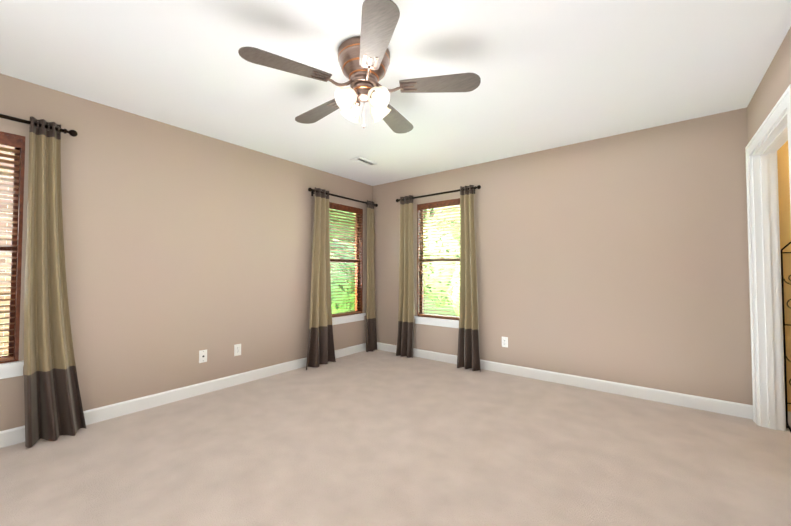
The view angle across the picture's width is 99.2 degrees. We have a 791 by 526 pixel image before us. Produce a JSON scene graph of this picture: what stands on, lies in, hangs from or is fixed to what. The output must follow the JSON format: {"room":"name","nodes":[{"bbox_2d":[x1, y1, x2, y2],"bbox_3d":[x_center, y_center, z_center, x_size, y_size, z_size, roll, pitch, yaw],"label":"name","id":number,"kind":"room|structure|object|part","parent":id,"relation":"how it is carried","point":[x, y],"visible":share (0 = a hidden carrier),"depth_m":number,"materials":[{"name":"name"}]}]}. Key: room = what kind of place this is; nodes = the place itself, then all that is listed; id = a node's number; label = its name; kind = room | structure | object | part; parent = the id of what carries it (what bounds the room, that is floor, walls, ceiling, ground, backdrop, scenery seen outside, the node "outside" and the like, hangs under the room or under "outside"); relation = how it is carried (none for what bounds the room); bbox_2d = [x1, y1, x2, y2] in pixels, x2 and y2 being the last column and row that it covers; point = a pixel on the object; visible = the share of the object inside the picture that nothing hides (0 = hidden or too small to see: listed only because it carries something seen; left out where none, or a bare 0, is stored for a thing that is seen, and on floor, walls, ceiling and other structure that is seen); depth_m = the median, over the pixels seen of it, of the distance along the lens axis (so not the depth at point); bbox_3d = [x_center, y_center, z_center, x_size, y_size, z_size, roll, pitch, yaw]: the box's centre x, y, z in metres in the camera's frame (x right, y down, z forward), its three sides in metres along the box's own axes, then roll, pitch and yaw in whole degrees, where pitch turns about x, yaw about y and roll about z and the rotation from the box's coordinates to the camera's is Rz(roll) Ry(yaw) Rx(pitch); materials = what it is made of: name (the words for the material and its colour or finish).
{"room":"empty bedroom","nodes":[
{"label":"empty bedroom","id":0,"kind":"room"},
{"bbox_2d":[0,73,372,430],"bbox_3d":[-1.939,0.002,3.135,0.150,2.440,5.300,-1,-2,38],"label":"wall","id":1,"kind":"structure","parent":0,"point":[183,248],"depth_m":2.95,"materials":[{"name":"beige paint"}]},
{"bbox_2d":[0,131,24,378],"bbox_3d":[-2.780,-0.061,2.017,0.178,1.615,0.790,-1,-2,38],"label":"window","id":2,"kind":"structure","parent":1,"relation":"in","point":[14,248],"depth_m":2.26,"materials":[{"name":"brown wood"}]},
{"bbox_3d":[-2.807,-0.105,2.038,0.024,1.450,0.644,-1,-2,38],"label":"glass","id":3,"kind":"part","parent":2,"relation":"part of","materials":[{"name":"clear glass"}]},
{"bbox_2d":[0,114,77,136],"bbox_3d":[-2.704,-0.935,1.966,0.109,0.080,1.239,-1,-2,38],"label":"rod","id":4,"kind":"object","parent":1,"relation":"attached to","point":[73,133],"visible":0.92,"depth_m":2.27,"materials":[{"name":"brown metal"}]},
{"bbox_2d":[24,117,85,447],"bbox_3d":[-2.322,0.109,2.328,0.124,2.169,0.321,-1,-2,38],"label":"curtain","id":5,"kind":"object","parent":4,"relation":"hanging from","point":[53,405],"visible":1,"depth_m":2.29,"materials":[{"name":"beige fabric"}]},
{"bbox_2d":[0,343,365,447],"bbox_3d":[-1.875,1.168,3.052,0.014,0.105,5.000,-1,-2,38],"label":"baseboard","id":6,"kind":"structure","parent":1,"relation":"attached to","point":[12,436],"depth_m":2.96,"materials":[{"name":"white paint"}]},
{"bbox_2d":[199,350,206,362],"bbox_3d":[-1.800,0.875,3.154,0.017,0.115,0.070,-1,-2,38],"label":"electrical outlet","id":7,"kind":"object","parent":1,"relation":"attached to","point":[202,356],"visible":1,"depth_m":3.15,"materials":[{"name":"white plastic"}]},
{"bbox_2d":[234,344,240,355],"bbox_3d":[-1.601,0.882,3.417,0.008,0.115,0.070,-1,-2,38],"label":"electrical outlet","id":8,"kind":"object","parent":1,"relation":"attached to","point":[237,349],"visible":1,"depth_m":3.41,"materials":[{"name":"white plastic"}]},
{"bbox_2d":[308,188,377,206],"bbox_3d":[-0.683,-0.864,4.564,0.109,0.080,1.264,-1,-2,38],"label":"curtain rod","id":9,"kind":"object","parent":1,"relation":"attached to","point":[311,190],"visible":0.9,"depth_m":4.42,"materials":[{"name":"brown metal"}]},
{"bbox_2d":[306,187,335,369],"bbox_3d":[-0.930,0.159,4.119,0.116,2.169,0.449,-1,-2,38],"label":"panel","id":10,"kind":"object","parent":9,"relation":"hanging from","point":[321,351],"visible":0.96,"depth_m":4.15,"materials":[{"name":"beige fabric"}]},
{"bbox_2d":[366,200,376,351],"bbox_3d":[-0.348,0.180,4.875,0.115,2.169,0.200,-1,-2,38],"label":"panel","id":11,"kind":"object","parent":9,"relation":"hanging from","point":[371,339],"visible":1,"depth_m":4.87,"materials":[{"name":"beige fabric"}]},
{"bbox_2d":[329,202,365,324],"bbox_3d":[-0.735,0.012,4.644,0.178,1.615,0.790,-1,-2,38],"label":"window","id":12,"kind":"structure","parent":1,"relation":"in","point":[358,244],"depth_m":4.72,"materials":[{"name":"brown wood"}]},
{"bbox_2d":[0,350,790,525],"bbox_3d":[0.178,1.236,1.453,5.515,0.120,5.300,-1,-2,38],"label":"floor","id":13,"kind":"structure","parent":0,"point":[376,438],"depth_m":2.04,"materials":[{"name":"carpet"}]},
{"bbox_2d":[780,242,790,432],"bbox_3d":[2.964,0.467,2.343,0.342,1.468,0.106,-1,-2,38],"label":"stand","id":14,"kind":"object","parent":13,"relation":"on","point":[785,356],"visible":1,"depth_m":2.47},
{"bbox_2d":[0,0,790,185],"bbox_3d":[0.178,-1.323,1.524,5.515,0.120,5.300,-1,-2,38],"label":"ceiling","id":15,"kind":"structure","parent":0,"point":[554,73],"depth_m":2.13,"materials":[{"name":"white paint"}]},
{"bbox_2d":[238,0,480,133],"bbox_3d":[-0.215,-1.024,2.040,1.268,0.449,1.299,-1,-2,38],"label":"ceiling fan","id":16,"kind":"object","parent":15,"relation":"hanging from","point":[364,59],"visible":1,"depth_m":1.91,"materials":[{"name":"brown wood"}]},
{"bbox_2d":[349,156,377,166],"bbox_3d":[-0.373,-1.188,3.959,0.160,0.016,0.310,-1,-2,38],"label":"ceiling vent","id":17,"kind":"object","parent":15,"relation":"in","point":[363,161],"visible":0.98,"depth_m":3.94,"materials":[{"name":"white metal"}]},
{"bbox_2d":[373,108,790,411],"bbox_3d":[1.771,0.013,3.511,5.245,2.440,0.150,-1,-2,38],"label":"wall","id":18,"kind":"structure","parent":0,"point":[623,258],"depth_m":3.17,"materials":[{"name":"beige paint"}]},
{"bbox_2d":[414,198,459,327],"bbox_3d":[0.606,0.004,4.387,0.790,1.615,0.178,-1,-2,38],"label":"window","id":19,"kind":"structure","parent":18,"relation":"in","point":[421,238],"depth_m":4.42,"materials":[{"name":"brown wood"}]},
{"bbox_2d":[396,185,480,201],"bbox_3d":[0.521,-0.870,4.343,1.254,0.080,0.109,-1,-2,38],"label":"rod","id":20,"kind":"object","parent":18,"relation":"attached to","point":[458,190],"visible":0.96,"depth_m":4.25,"materials":[{"name":"brown metal"}]},
{"bbox_2d":[396,195,414,357],"bbox_3d":[0.127,0.171,4.552,0.276,2.169,0.114,-1,-2,38],"label":"panel","id":21,"kind":"object","parent":20,"relation":"hanging from","point":[405,340],"visible":0.96,"depth_m":4.55,"materials":[{"name":"beige fabric"}]},
{"bbox_2d":[457,185,480,371],"bbox_3d":[0.873,0.155,3.960,0.299,2.169,0.116,-1,-2,38],"label":"panel","id":22,"kind":"object","parent":20,"relation":"hanging from","point":[468,355],"visible":0.96,"depth_m":3.99,"materials":[{"name":"beige fabric"}]},
{"bbox_2d":[502,337,507,347],"bbox_3d":[1.234,0.893,3.804,0.070,0.115,0.008,-1,-2,38],"label":"electrical outlet","id":23,"kind":"object","parent":18,"relation":"attached to","point":[504,341],"visible":1,"depth_m":3.80,"materials":[{"name":"white plastic"}]},
{"bbox_2d":[377,342,752,418],"bbox_3d":[1.225,1.189,3.799,3.930,0.105,0.014,-1,-2,38],"label":"baseboard","id":24,"kind":"structure","parent":18,"relation":"attached to","point":[674,398],"depth_m":3.18,"materials":[{"name":"white paint"}]},
{"bbox_2d":[785,411,790,426],"bbox_3d":[3.319,1.143,2.170,1.145,0.105,0.014,-1,-2,38],"label":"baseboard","id":25,"kind":"structure","parent":18,"relation":"attached to","point":[789,413],"depth_m":2.48,"materials":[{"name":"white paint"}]},
{"bbox_2d":[747,27,790,142],"bbox_3d":[1.291,-0.067,0.623,0.115,2.440,5.000,-1,-2,38],"label":"wall","id":26,"kind":"structure","parent":0,"point":[775,83],"depth_m":2.10,"materials":[{"name":"beige paint"}]},
{"bbox_2d":[745,84,790,430],"bbox_3d":[2.447,0.139,2.112,0.149,2.109,1.118,-1,-2,38],"label":"door frame","id":27,"kind":"structure","parent":26,"relation":"attached to","point":[769,139],"depth_m":2.47,"materials":[{"name":"white paint"}]},
{"label":"outside","id":28,"kind":"structure","parent":0,"visible":0},
{"bbox_2d":[351,296,458,316],"bbox_3d":[-2.972,-1.460,14.621,28.168,12.000,32.208,-1,-2,38],"label":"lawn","id":29,"kind":"structure","parent":28,"point":[427,302],"depth_m":25.96,"materials":[{"name":"green plant"}]},
{"bbox_3d":[0.008,4.437,13.538,50.000,0.050,46.000,-1,-2,38],"label":"lawn","id":30,"kind":"structure","parent":28,"visible":0},
{"bbox_2d":[0,144,14,355],"bbox_3d":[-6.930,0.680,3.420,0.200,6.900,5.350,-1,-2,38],"label":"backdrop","id":31,"kind":"object","parent":30,"relation":"on","point":[3,345],"depth_m":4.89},
{"bbox_2d":[329,214,354,313],"bbox_3d":[-4.369,0.890,12.420,7.053,6.994,6.977,-1,-2,38],"label":"tree","id":32,"kind":"object","parent":30,"relation":"on","point":[333,300],"depth_m":10.97,"materials":[{"name":"green plant"}]},
{"bbox_2d":[329,209,354,311],"bbox_3d":[-3.933,-0.274,18.213,8.870,9.643,8.521,-1,-2,38],"label":"tree","id":33,"kind":"object","parent":30,"relation":"on","point":[351,306],"depth_m":14.81,"materials":[{"name":"green plant"}]},
{"bbox_2d":[424,208,454,295],"bbox_3d":[3.599,-0.794,18.701,8.869,10.709,9.605,-1,-2,38],"label":"tree","id":34,"kind":"object","parent":30,"relation":"on","point":[427,286],"depth_m":16.55,"materials":[{"name":"green plant"}]},
{"bbox_2d":[424,205,459,314],"bbox_3d":[4.148,0.194,13.392,6.079,8.441,7.087,-1,-2,38],"label":"tree","id":35,"kind":"object","parent":30,"relation":"on","point":[427,290],"depth_m":11.90,"materials":[{"name":"green plant"}]}
]}

